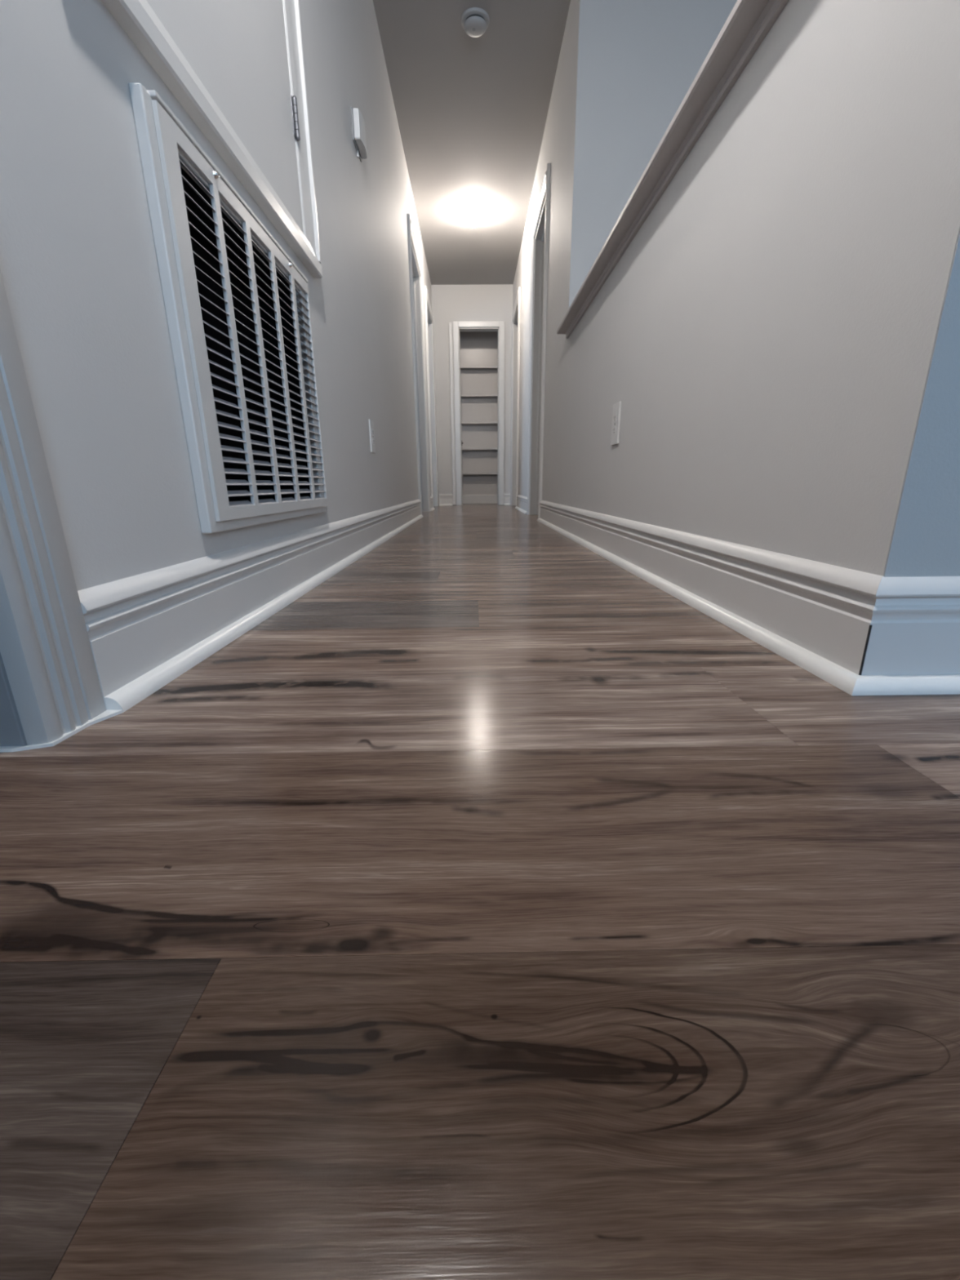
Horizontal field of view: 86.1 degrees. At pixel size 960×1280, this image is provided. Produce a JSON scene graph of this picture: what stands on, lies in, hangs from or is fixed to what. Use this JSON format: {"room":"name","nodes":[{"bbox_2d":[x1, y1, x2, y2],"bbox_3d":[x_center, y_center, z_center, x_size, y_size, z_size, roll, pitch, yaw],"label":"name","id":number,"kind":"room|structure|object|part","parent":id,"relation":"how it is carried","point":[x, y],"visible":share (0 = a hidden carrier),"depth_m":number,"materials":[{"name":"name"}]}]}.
{"room":"home hallway","nodes":[
{"label":"home hallway","id":0,"kind":"room"},
{"bbox_2d":[0,0,431,591],"bbox_3d":[-0.559,-1.965,3.179,0.120,2.430,6.287,-1,17,-1],"label":"wall","id":1,"kind":"structure","parent":0,"point":[79,266],"depth_m":0.68,"materials":[{"name":"paint"}]},
{"bbox_2d":[101,0,322,278],"bbox_3d":[-0.455,-1.471,0.815,0.024,1.228,0.958,-1,17,-1],"label":"door","id":2,"kind":"structure","parent":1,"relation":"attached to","point":[236,68],"depth_m":1.01,"materials":[{"name":"paint"}]},
{"bbox_3d":[-0.462,-1.457,0.816,0.010,1.076,0.756,-1,17,-1],"label":"door","id":3,"kind":"part","parent":2,"relation":"part of","materials":[{"name":"paint"}]},
{"bbox_3d":[-0.461,-1.613,1.220,0.024,1.192,0.102,-1,17,-1],"label":"casing","id":4,"kind":"part","parent":2,"relation":"part of","materials":[{"name":"paint"}]},
{"bbox_2d":[128,82,328,533],"bbox_3d":[-0.501,-0.547,1.074,0.145,0.578,0.684,-1,17,-1],"label":"air vent","id":5,"kind":"object","parent":1,"relation":"in","point":[237,307],"visible":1,"depth_m":0.97,"materials":[{"name":"metal"}]},
{"bbox_2d":[77,499,422,712],"bbox_3d":[-0.457,-0.532,2.391,0.031,0.141,3.792,-1,17,-1],"label":"baseboard","id":6,"kind":"structure","parent":1,"relation":"attached to","point":[145,630],"depth_m":0.81,"materials":[{"name":"paint"}]},
{"bbox_2d":[351,106,367,162],"bbox_3d":[-0.469,-1.966,2.014,0.036,0.119,0.145,-1,17,-1],"label":"thermostat","id":7,"kind":"object","parent":1,"relation":"attached to","point":[358,129],"visible":1,"depth_m":1.97,"materials":[{"name":"grey plastic"}]},
{"bbox_3d":[-0.483,-1.974,2.011,0.006,0.100,0.145,-1,17,-1],"label":"plate","id":8,"kind":"part","parent":7,"relation":"part of","materials":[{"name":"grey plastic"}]},
{"bbox_2d":[368,419,375,453],"bbox_3d":[-0.471,-0.890,2.247,0.008,0.132,0.086,-1,17,-1],"label":"wall outlet","id":9,"kind":"object","parent":1,"relation":"attached to","point":[371,422],"visible":1,"depth_m":2.23,"materials":[{"name":"white plastic"}]},
{"bbox_2d":[406,213,431,514],"bbox_3d":[-0.566,-2.147,4.378,0.144,2.085,0.950,-1,17,-1],"label":"door","id":10,"kind":"structure","parent":1,"relation":"in","point":[415,275],"depth_m":4.59,"materials":[{"name":"paint"}]},
{"bbox_3d":[-0.498,-2.023,3.965,0.020,2.085,0.085,-1,17,-1],"label":"casing","id":11,"kind":"part","parent":10,"relation":"part of","materials":[{"name":"paint"}]},
{"bbox_3d":[-0.510,-2.273,4.793,0.020,2.085,0.085,-1,17,-1],"label":"casing","id":12,"kind":"part","parent":10,"relation":"part of","materials":[{"name":"paint"}]},
{"bbox_2d":[424,285,439,506],"bbox_3d":[-0.948,-2.536,5.676,0.870,2.085,0.930,-1,17,-1],"label":"door","id":13,"kind":"structure","parent":1,"relation":"in","point":[428,313],"depth_m":5.89,"materials":[{"name":"paint"}]},
{"bbox_3d":[-0.517,-2.419,5.277,0.020,2.085,0.085,-1,17,-1],"label":"casing","id":14,"kind":"part","parent":13,"relation":"part of","materials":[{"name":"paint"}]},
{"bbox_3d":[-0.529,-2.664,6.085,0.020,2.085,0.085,-1,17,-1],"label":"casing","id":15,"kind":"part","parent":13,"relation":"part of","materials":[{"name":"paint"}]},
{"bbox_2d":[430,495,435,511],"bbox_3d":[-0.500,-1.416,5.316,0.031,0.141,0.420,-1,17,-1],"label":"baseboard","id":16,"kind":"structure","parent":1,"relation":"attached to","point":[431,496],"depth_m":5.31,"materials":[{"name":"paint"}]},
{"bbox_2d":[373,0,570,284],"bbox_3d":[-0.054,-2.851,1.760,4.600,0.080,10.220,-1,17,-1],"label":"ceiling","id":17,"kind":"structure","parent":0,"point":[472,113],"depth_m":3.16,"materials":[{"name":"paint"}]},
{"bbox_2d":[466,206,482,227],"bbox_3d":[-0.050,-3.515,4.286,0.136,0.112,0.136,-1,17,-1],"label":"ceiling light","id":18,"kind":"object","parent":17,"relation":"attached to","point":[473,219],"visible":1,"depth_m":4.25,"materials":[{"name":"white glass"}]},
{"bbox_3d":[-0.050,-3.509,4.288,0.104,0.100,0.104,-1,17,-1],"label":"globe","id":19,"kind":"part","parent":18,"relation":"part of"},
{"bbox_2d":[461,7,489,37],"bbox_3d":[-0.024,-3.019,2.522,0.140,0.041,0.140,-1,17,-1],"label":"smoke detector","id":20,"kind":"object","parent":17,"relation":"attached to","point":[475,21],"visible":1,"depth_m":2.49,"materials":[{"name":"plastic"}]},
{"bbox_2d":[431,284,513,505],"bbox_3d":[-0.104,-2.898,6.251,4.600,2.430,0.120,-1,17,-1],"label":"wall","id":21,"kind":"structure","parent":0,"point":[492,302],"depth_m":6.00,"materials":[{"name":"paint"}]},
{"bbox_2d":[439,493,452,506],"bbox_3d":[-0.441,-1.764,6.465,0.183,0.141,0.118,-1,17,-1],"label":"baseboard","id":22,"kind":"structure","parent":21,"relation":"attached to","point":[444,499],"depth_m":6.51,"materials":[{"name":"paint"}]},
{"bbox_3d":[-0.433,-1.704,6.476,0.170,0.020,0.105,-1,17,-1],"label":"shoe molding","id":23,"kind":"part","parent":22,"relation":"part of","materials":[{"name":"paint"}]},
{"bbox_2d":[448,320,504,505],"bbox_3d":[-0.029,-2.717,6.291,0.650,2.060,0.150,-1,17,-1],"label":"door frame","id":24,"kind":"structure","parent":21,"relation":"in","point":[465,326],"depth_m":6.17,"materials":[{"name":"paint"}]},
{"bbox_3d":[-0.275,-2.699,6.237,0.063,2.060,0.018,-1,17,-1],"label":"casing","id":25,"kind":"part","parent":24,"relation":"part of","materials":[{"name":"paint"}]},
{"bbox_3d":[0.265,-2.705,6.243,0.063,2.060,0.018,-1,17,-1],"label":"casing","id":26,"kind":"part","parent":24,"relation":"part of","materials":[{"name":"paint"}]},
{"bbox_2d":[504,493,510,505],"bbox_3d":[0.353,-1.776,6.483,0.090,0.141,0.098,-1,17,-1],"label":"baseboard","id":27,"kind":"structure","parent":21,"relation":"attached to","point":[507,495],"depth_m":6.52,"materials":[{"name":"paint"}]},
{"bbox_2d":[459,331,497,494],"bbox_3d":[-0.011,-2.974,6.500,0.717,2.430,0.397,-1,17,-1],"label":"wall","id":28,"kind":"structure","parent":0,"point":[477,348],"depth_m":6.64,"materials":[{"name":"paint"}]},
{"bbox_2d":[460,364,497,368],"bbox_3d":[-0.016,-3.420,6.447,0.597,0.030,0.120,-1,17,-1],"label":"closet shelf","id":29,"kind":"object","parent":28,"relation":"attached to","point":[475,366],"visible":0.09,"depth_m":6.39,"materials":[{"name":"paint"}]},
{"bbox_2d":[461,393,497,397],"bbox_3d":[-0.013,-3.109,6.541,0.597,0.030,0.120,-1,17,-1],"label":"closet shelf","id":30,"kind":"object","parent":28,"relation":"attached to","point":[483,394],"visible":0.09,"depth_m":6.48,"materials":[{"name":"paint"}]},
{"bbox_2d":[461,421,497,424],"bbox_3d":[-0.010,-2.802,6.633,0.597,0.030,0.120,-1,17,-1],"label":"closet shelf","id":31,"kind":"object","parent":28,"relation":"attached to","point":[462,422],"visible":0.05,"depth_m":6.58,"materials":[{"name":"paint"}]},
{"bbox_2d":[462,471,497,475],"bbox_3d":[-0.005,-2.210,6.813,0.597,0.030,0.120,-1,17,-1],"label":"closet shelf","id":32,"kind":"object","parent":28,"relation":"attached to","point":[468,473],"visible":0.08,"depth_m":6.75,"materials":[{"name":"paint"}]},
{"bbox_2d":[462,494,497,504],"bbox_3d":[-0.003,-1.905,6.960,0.597,0.118,0.014,-1,17,-1],"label":"baseboard","id":33,"kind":"structure","parent":28,"relation":"attached to","point":[467,499],"depth_m":6.95,"materials":[{"name":"paint"}]},
{"bbox_2d":[462,447,497,449],"bbox_3d":[-0.007,-2.503,6.724,0.597,0.030,0.120,-1,17,-1],"label":"closet shelf","id":34,"kind":"object","parent":28,"relation":"attached to","point":[463,448],"visible":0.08,"depth_m":6.67,"materials":[{"name":"paint"}]},
{"bbox_2d":[0,503,959,1279],"bbox_3d":[-0.030,-0.419,2.257,4.600,0.003,10.978,-1,17,-1],"label":"floor","id":35,"kind":"structure","parent":0,"point":[493,904],"depth_m":0.29,"materials":[{"name":"wood"}]},
{"bbox_2d":[568,0,737,307],"bbox_3d":[1.345,-1.803,2.587,1.810,2.430,0.122,-1,17,-1],"label":"wall","id":36,"kind":"structure","parent":0,"point":[638,60],"depth_m":2.31,"materials":[{"name":"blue paint"}]},
{"bbox_2d":[512,0,959,576],"bbox_3d":[1.335,-2.007,3.261,1.810,2.430,6.159,-1,17,-1],"label":"wall","id":37,"kind":"structure","parent":0,"point":[765,338],"depth_m":0.81,"materials":[{"name":"paint"}]},
{"bbox_2d":[510,286,520,506],"bbox_3d":[0.811,-2.567,5.724,0.870,2.085,0.910,-1,17,-1],"label":"door","id":38,"kind":"structure","parent":37,"relation":"in","point":[515,350],"depth_m":5.92,"materials":[{"name":"paint"}]},
{"bbox_3d":[0.381,-2.681,6.114,0.020,2.085,0.085,-1,17,-1],"label":"casing","id":39,"kind":"part","parent":38,"relation":"part of","materials":[{"name":"paint"}]},
{"bbox_3d":[0.392,-2.442,5.325,0.020,2.085,0.085,-1,17,-1],"label":"casing","id":40,"kind":"part","parent":38,"relation":"part of","materials":[{"name":"paint"}]},
{"bbox_2d":[515,494,527,514],"bbox_3d":[0.404,-1.333,5.015,0.031,0.141,1.150,-1,17,-1],"label":"baseboard","id":41,"kind":"structure","parent":37,"relation":"attached to","point":[522,500],"depth_m":4.97,"materials":[{"name":"paint"}]},
{"bbox_3d":[0.398,-1.275,5.032,0.018,0.020,1.150,-1,17,-1],"label":"shoe molding","id":42,"kind":"part","parent":41,"relation":"part of","materials":[{"name":"paint"}]},
{"bbox_2d":[526,163,550,518],"bbox_3d":[0.476,-1.975,3.777,0.144,2.085,0.850,-1,17,-1],"label":"door","id":43,"kind":"structure","parent":37,"relation":"in","point":[540,232],"depth_m":3.93,"materials":[{"name":"paint"}]},
{"bbox_3d":[0.409,-2.085,4.143,0.020,2.085,0.085,-1,17,-1],"label":"casing","id":44,"kind":"part","parent":43,"relation":"part of","materials":[{"name":"paint"}]},
{"bbox_3d":[0.420,-1.863,3.410,0.020,2.085,0.085,-1,17,-1],"label":"casing","id":45,"kind":"part","parent":43,"relation":"part of","materials":[{"name":"paint"}]},
{"bbox_2d":[610,400,621,445],"bbox_3d":[0.458,-0.729,1.735,0.008,0.132,0.086,-1,17,-1],"label":"wall outlet","id":46,"kind":"object","parent":37,"relation":"attached to","point":[617,406],"visible":1,"depth_m":1.72,"materials":[{"name":"white plastic"}]},
{"bbox_2d":[613,413,616,422],"bbox_3d":[0.455,-0.748,1.729,0.002,0.025,0.034,-1,17,-1],"label":"receptacle","id":47,"kind":"object","parent":46,"relation":"attached to","point":[614,414],"depth_m":1.73,"materials":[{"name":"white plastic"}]},
{"bbox_2d":[556,0,789,338],"bbox_3d":[1.336,-1.209,1.463,1.867,0.044,2.368,-1,17,-1],"label":"trim","id":48,"kind":"structure","parent":37,"relation":"attached to","point":[748,22],"depth_m":1.08,"materials":[{"name":"paint"}]},
{"bbox_2d":[537,500,959,695],"bbox_3d":[1.351,-0.471,2.138,1.841,0.141,3.182,-1,17,-1],"label":"baseboard","id":49,"kind":"structure","parent":37,"relation":"attached to","point":[860,633],"depth_m":0.73,"materials":[{"name":"paint"}]},
{"bbox_2d":[883,230,959,577],"bbox_3d":[1.385,-0.418,0.524,1.809,0.971,0.001,-1,17,-1],"label":"wall","id":50,"kind":"structure","parent":0,"point":[925,541],"depth_m":0.58,"materials":[{"name":"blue paint"}]},
{"bbox_3d":[-1.446,-1.061,0.218,1.740,2.430,0.120,-1,17,-1],"label":"wall","id":51,"kind":"structure","parent":0,"visible":0},
{"bbox_2d":[0,268,123,752],"bbox_3d":[-1.370,-1.054,0.192,1.891,2.430,0.091,-1,17,-1],"label":"trim","id":52,"kind":"structure","parent":51,"relation":"attached to","point":[51,691],"depth_m":0.50,"materials":[{"name":"paint"}]}
]}

